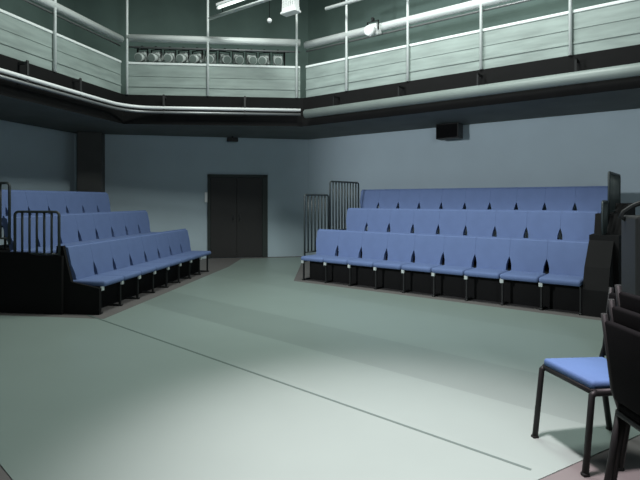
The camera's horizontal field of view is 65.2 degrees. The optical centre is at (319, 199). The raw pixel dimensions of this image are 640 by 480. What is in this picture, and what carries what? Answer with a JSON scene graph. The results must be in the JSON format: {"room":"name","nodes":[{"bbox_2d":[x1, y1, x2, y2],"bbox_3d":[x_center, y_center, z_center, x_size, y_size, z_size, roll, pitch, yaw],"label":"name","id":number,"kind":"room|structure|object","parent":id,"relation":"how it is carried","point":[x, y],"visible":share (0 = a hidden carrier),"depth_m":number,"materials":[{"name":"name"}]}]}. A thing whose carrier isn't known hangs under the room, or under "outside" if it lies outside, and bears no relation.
{"room":"studio theater","nodes":[
{"label":"studio theater","id":0,"kind":"room"},
{"bbox_2d":[0,0,74,244],"bbox_3d":[-7.907,-2.150,4.923,0.250,7.300,15.000,0,0,14],"label":"wall","id":1,"kind":"structure","parent":0,"point":[31,157],"depth_m":11.03,"materials":[{"name":"grey paint"}]},
{"bbox_2d":[75,0,307,258],"bbox_3d":[-3.172,-2.150,12.912,5.784,7.300,0.250,0,0,-12],"label":"wall","id":2,"kind":"structure","parent":0,"point":[166,177],"depth_m":12.78,"materials":[{"name":"grey paint"}]},
{"bbox_2d":[77,131,104,191],"bbox_3d":[-5.515,-0.060,12.055,0.540,3.120,0.420,0,0,-12],"label":"panel","id":3,"kind":"object","parent":2,"relation":"attached to","point":[90,145],"depth_m":11.86,"materials":[{"name":"black"}]},
{"bbox_2d":[205,192,207,201],"bbox_3d":[-2.915,-0.070,12.826,0.090,0.260,0.027,0,0,-12],"label":"notice","id":4,"kind":"object","parent":2,"relation":"attached to","point":[206,193],"visible":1,"depth_m":12.81,"materials":[{"name":"white paint"}]},
{"bbox_2d":[208,174,267,258],"bbox_3d":[-2.128,0.420,12.972,1.540,2.160,0.120,0,0,-12],"label":"door","id":5,"kind":"structure","parent":2,"relation":"in","point":[237,206],"depth_m":12.97,"materials":[{"name":"grey paint"}]},
{"bbox_2d":[0,44,639,139],"bbox_3d":[-0.814,-1.935,7.040,21.124,0.630,12.729,0,0,-16],"label":"balcony","id":6,"kind":"object","parent":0,"point":[19,103],"visible":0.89,"depth_m":9.70,"materials":[{"name":"paint"}]},
{"bbox_2d":[0,0,123,92],"bbox_3d":[-5.729,-4.025,4.574,0.157,3.550,12.440,0,0,14],"label":"gallery railing","id":7,"kind":"object","parent":6,"relation":"on","point":[21,39],"visible":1,"depth_m":8.89,"materials":[{"name":"grey wood"}]},
{"bbox_2d":[0,60,300,115],"bbox_3d":[-5.017,-2.029,5.375,2.968,0.403,14.072,0,0,28],"label":"pipe","id":8,"kind":"object","parent":6,"relation":"attached to","point":[26,77],"visible":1,"depth_m":10.33,"materials":[{"name":"grey metal"}]},
{"bbox_2d":[136,48,288,65],"bbox_3d":[-2.400,-2.816,11.175,3.403,1.131,0.046,0,0,-6],"label":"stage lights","id":9,"kind":"object","parent":6,"relation":"on","point":[136,48],"visible":0.16,"depth_m":11.18,"materials":[{"name":"black metal"}]},
{"bbox_2d":[134,48,148,61],"bbox_3d":[-3.917,-3.200,11.011,0.256,0.389,0.384,0,0,10],"label":"lantern","id":10,"kind":"object","parent":9,"relation":"hanging from","point":[141,56],"visible":0.93,"depth_m":10.93,"materials":[{"name":"paint"}]},
{"bbox_2d":[148,46,163,61],"bbox_3d":[-3.623,-3.200,11.040,0.256,0.389,0.384,0,0,17],"label":"lantern","id":11,"kind":"object","parent":9,"relation":"hanging from","point":[155,56],"visible":0.86,"depth_m":10.98,"materials":[{"name":"paint"}]},
{"bbox_2d":[163,46,176,62],"bbox_3d":[-3.323,-3.200,11.069,0.256,0.389,0.384,0,0,0],"label":"lantern","id":12,"kind":"object","parent":9,"relation":"hanging from","point":[169,57],"visible":0.97,"depth_m":11.01,"materials":[{"name":"paint"}]},
{"bbox_2d":[176,47,190,62],"bbox_3d":[-3.031,-3.200,11.098,0.256,0.389,0.384,0,0,14],"label":"lantern","id":13,"kind":"object","parent":9,"relation":"hanging from","point":[183,57],"visible":0.89,"depth_m":11.03,"materials":[{"name":"paint"}]},
{"bbox_2d":[189,47,204,63],"bbox_3d":[-2.736,-3.200,11.127,0.256,0.389,0.384,0,0,19],"label":"lantern","id":14,"kind":"object","parent":9,"relation":"hanging from","point":[195,58],"visible":0.92,"depth_m":11.07,"materials":[{"name":"paint"}]},
{"bbox_2d":[205,50,216,63],"bbox_3d":[-2.435,-3.200,11.155,0.256,0.389,0.384,0,0,0],"label":"lantern","id":15,"kind":"object","parent":9,"relation":"hanging from","point":[212,56],"visible":0.83,"depth_m":11.12,"materials":[{"name":"paint"}]},
{"bbox_2d":[218,48,230,63],"bbox_3d":[-2.131,-3.200,11.186,0.256,0.389,0.384,0,0,-29],"label":"lantern","id":16,"kind":"object","parent":9,"relation":"hanging from","point":[223,58],"visible":0.91,"depth_m":11.10,"materials":[{"name":"paint"}]},
{"bbox_2d":[232,48,243,64],"bbox_3d":[-1.837,-3.200,11.214,0.256,0.389,0.384,0,0,-23],"label":"lantern","id":17,"kind":"object","parent":9,"relation":"hanging from","point":[236,58],"visible":0.96,"depth_m":11.14,"materials":[{"name":"paint"}]},
{"bbox_2d":[245,49,256,64],"bbox_3d":[-1.541,-3.200,11.242,0.256,0.389,0.384,0,0,-21],"label":"lantern","id":18,"kind":"object","parent":9,"relation":"hanging from","point":[250,59],"visible":0.98,"depth_m":11.18,"materials":[{"name":"paint"}]},
{"bbox_2d":[258,49,270,64],"bbox_3d":[-1.254,-3.200,11.270,0.256,0.389,0.384,0,0,10],"label":"lantern","id":19,"kind":"object","parent":9,"relation":"hanging from","point":[263,59],"visible":0.94,"depth_m":11.19,"materials":[{"name":"paint"}]},
{"bbox_2d":[272,52,282,65],"bbox_3d":[-0.953,-3.200,11.299,0.256,0.389,0.384,0,0,-8],"label":"lantern","id":20,"kind":"object","parent":9,"relation":"hanging from","point":[277,60],"visible":0.94,"depth_m":11.16,"materials":[{"name":"paint"}]},
{"bbox_2d":[126,0,299,97],"bbox_3d":[-2.288,-4.025,10.874,3.718,3.550,0.156,0,0,-6],"label":"gallery railing","id":21,"kind":"object","parent":6,"relation":"on","point":[142,78],"visible":1,"depth_m":10.85,"materials":[{"name":"grey metal"}]},
{"bbox_2d":[227,136,237,141],"bbox_3d":[-2.219,-1.550,12.686,0.280,0.140,0.100,0,0,-12],"label":"emergency light","id":22,"kind":"object","parent":6,"relation":"attached to","point":[229,139],"visible":1,"depth_m":12.65,"materials":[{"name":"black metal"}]},
{"bbox_2d":[303,58,639,117],"bbox_3d":[4.602,-1.949,7.053,12.262,0.392,0.292,0,0,37],"label":"pipe","id":23,"kind":"object","parent":6,"relation":"attached to","point":[628,70],"visible":1,"depth_m":8.29,"materials":[{"name":"white metal"}]},
{"bbox_2d":[304,0,639,96],"bbox_3d":[4.638,-4.025,7.247,12.440,3.550,0.159,0,0,37],"label":"gallery railing","id":24,"kind":"object","parent":6,"relation":"on","point":[615,24],"visible":0.96,"depth_m":8.75,"materials":[{"name":"grey metal"}]},
{"bbox_2d":[364,17,381,35],"bbox_3d":[1.025,-3.370,9.766,0.256,0.389,0.384,0,0,37],"label":"lantern","id":25,"kind":"object","parent":24,"relation":"hanging from","point":[373,29],"visible":1,"depth_m":9.69,"materials":[{"name":"white paint"}]},
{"bbox_2d":[0,256,639,479],"bbox_3d":[0.895,1.600,2.805,19.767,0.200,19.941,0,0,19],"label":"floor","id":26,"kind":"structure","parent":0,"point":[598,462],"depth_m":6.91,"materials":[{"name":"grey concrete"}]},
{"bbox_2d":[0,182,210,314],"bbox_3d":[-3.861,0.627,8.675,2.650,1.745,4.100,0,0,8],"label":"seating","id":27,"kind":"object","parent":26,"relation":"on","point":[66,252],"visible":1,"depth_m":7.36,"materials":[{"name":"blue fabric"}]},
{"bbox_2d":[0,257,639,479],"bbox_3d":[-1.592,1.497,6.844,8.761,0.006,10.364,0,0,-33],"label":"floor","id":28,"kind":"structure","parent":26,"relation":"on","point":[245,369],"depth_m":3.94,"materials":[{"name":"grey"}]},
{"bbox_2d":[618,201,639,295],"bbox_3d":[3.062,0.730,4.354,0.775,1.541,0.490,0,0,18],"label":"trolley","id":29,"kind":"object","parent":28,"relation":"on","point":[630,224],"visible":0.53,"depth_m":4.41,"materials":[{"name":"black metal"}]},
{"bbox_2d":[301,171,634,317],"bbox_3d":[2.383,0.541,8.867,5.216,1.918,2.650,0,0,37],"label":"seating","id":30,"kind":"object","parent":26,"relation":"on","point":[576,271],"visible":1,"depth_m":8.21,"materials":[{"name":"blue fabric"}]},
{"bbox_2d":[531,287,616,476],"bbox_3d":[1.669,1.034,2.992,0.590,0.932,0.476,0,0,-12],"label":"chair","id":31,"kind":"object","parent":26,"relation":"on","point":[590,375],"visible":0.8,"depth_m":2.97,"materials":[{"name":"blue fabric"}]},
{"bbox_2d":[601,313,639,479],"bbox_3d":[1.710,1.034,2.300,0.590,0.932,0.476,0,0,-2],"label":"chair","id":32,"kind":"object","parent":26,"relation":"on","point":[622,343],"visible":1,"depth_m":2.41,"materials":[{"name":"black plastic"}]},
{"bbox_2d":[608,299,639,479],"bbox_3d":[1.745,0.962,2.300,0.590,0.932,0.476,0,0,-2],"label":"chair","id":33,"kind":"object","parent":32,"relation":"on","point":[630,319],"visible":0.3,"depth_m":2.46,"materials":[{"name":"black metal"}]},
{"bbox_2d":[615,284,639,470],"bbox_3d":[1.780,0.890,2.300,0.590,0.932,0.476,0,0,-2],"label":"chair","id":34,"kind":"object","parent":33,"relation":"on","point":[625,300],"visible":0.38,"depth_m":2.48,"materials":[{"name":"black metal"}]},
{"bbox_2d":[308,0,639,254],"bbox_3d":[5.721,-2.150,8.963,15.000,7.300,0.251,0,0,37],"label":"wall","id":35,"kind":"structure","parent":0,"point":[578,149],"depth_m":10.79,"materials":[{"name":"grey paint"}]},
{"bbox_2d":[436,122,462,139],"bbox_3d":[2.812,-1.460,10.740,0.500,0.320,0.450,0,0,37],"label":"loudspeaker","id":36,"kind":"object","parent":35,"relation":"attached to","point":[448,131],"visible":1,"depth_m":10.56,"materials":[{"name":"black metal"}]},
{"bbox_2d":[437,123,456,137],"bbox_3d":[2.678,-1.460,10.565,0.460,0.280,0.010,0,0,37],"label":"grille","id":37,"kind":"object","parent":36,"relation":"attached to","point":[448,130],"depth_m":10.55,"materials":[{"name":"black fabric"}]},
{"bbox_3d":[1.034,-5.900,3.816,21.847,0.200,19.992,0,0,0],"label":"ceiling","id":38,"kind":"structure","parent":0,"visible":0},
{"bbox_2d":[216,0,242,9],"bbox_3d":[-1.484,-4.830,9.695,1.500,1.930,0.100,0,0,37],"label":"batten","id":39,"kind":"object","parent":38,"relation":"hanging from","point":[224,3],"visible":1,"depth_m":9.96,"materials":[{"name":"white paint"}]},
{"bbox_2d":[208,0,270,19],"bbox_3d":[0.086,-4.770,8.601,6.000,2.049,0.072,0,0,37],"label":"pipe","id":40,"kind":"object","parent":38,"relation":"hanging from","point":[258,1],"visible":1,"depth_m":9.88,"materials":[{"name":"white metal"}]},
{"bbox_2d":[267,1,271,22],"bbox_3d":[-1.030,-4.702,10.200,0.098,2.185,0.100,0,0,0],"label":"lamp","id":41,"kind":"object","parent":38,"relation":"hanging from","point":[269,20],"visible":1,"depth_m":10.19,"materials":[{"name":"white glass"}]},
{"bbox_2d":[280,0,300,16],"bbox_3d":[-0.600,-4.798,10.200,0.400,1.995,0.200,0,0,37],"label":"floodlight","id":42,"kind":"object","parent":38,"relation":"hanging from","point":[289,7],"visible":1,"depth_m":10.14,"materials":[{"name":"white paint"}]},
{"bbox_2d":[325,0,361,10],"bbox_3d":[2.506,-4.840,8.431,6.000,1.909,0.072,0,0,37],"label":"pipe","id":43,"kind":"object","parent":38,"relation":"hanging from","point":[348,1],"visible":1,"depth_m":10.00,"materials":[{"name":"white metal"}]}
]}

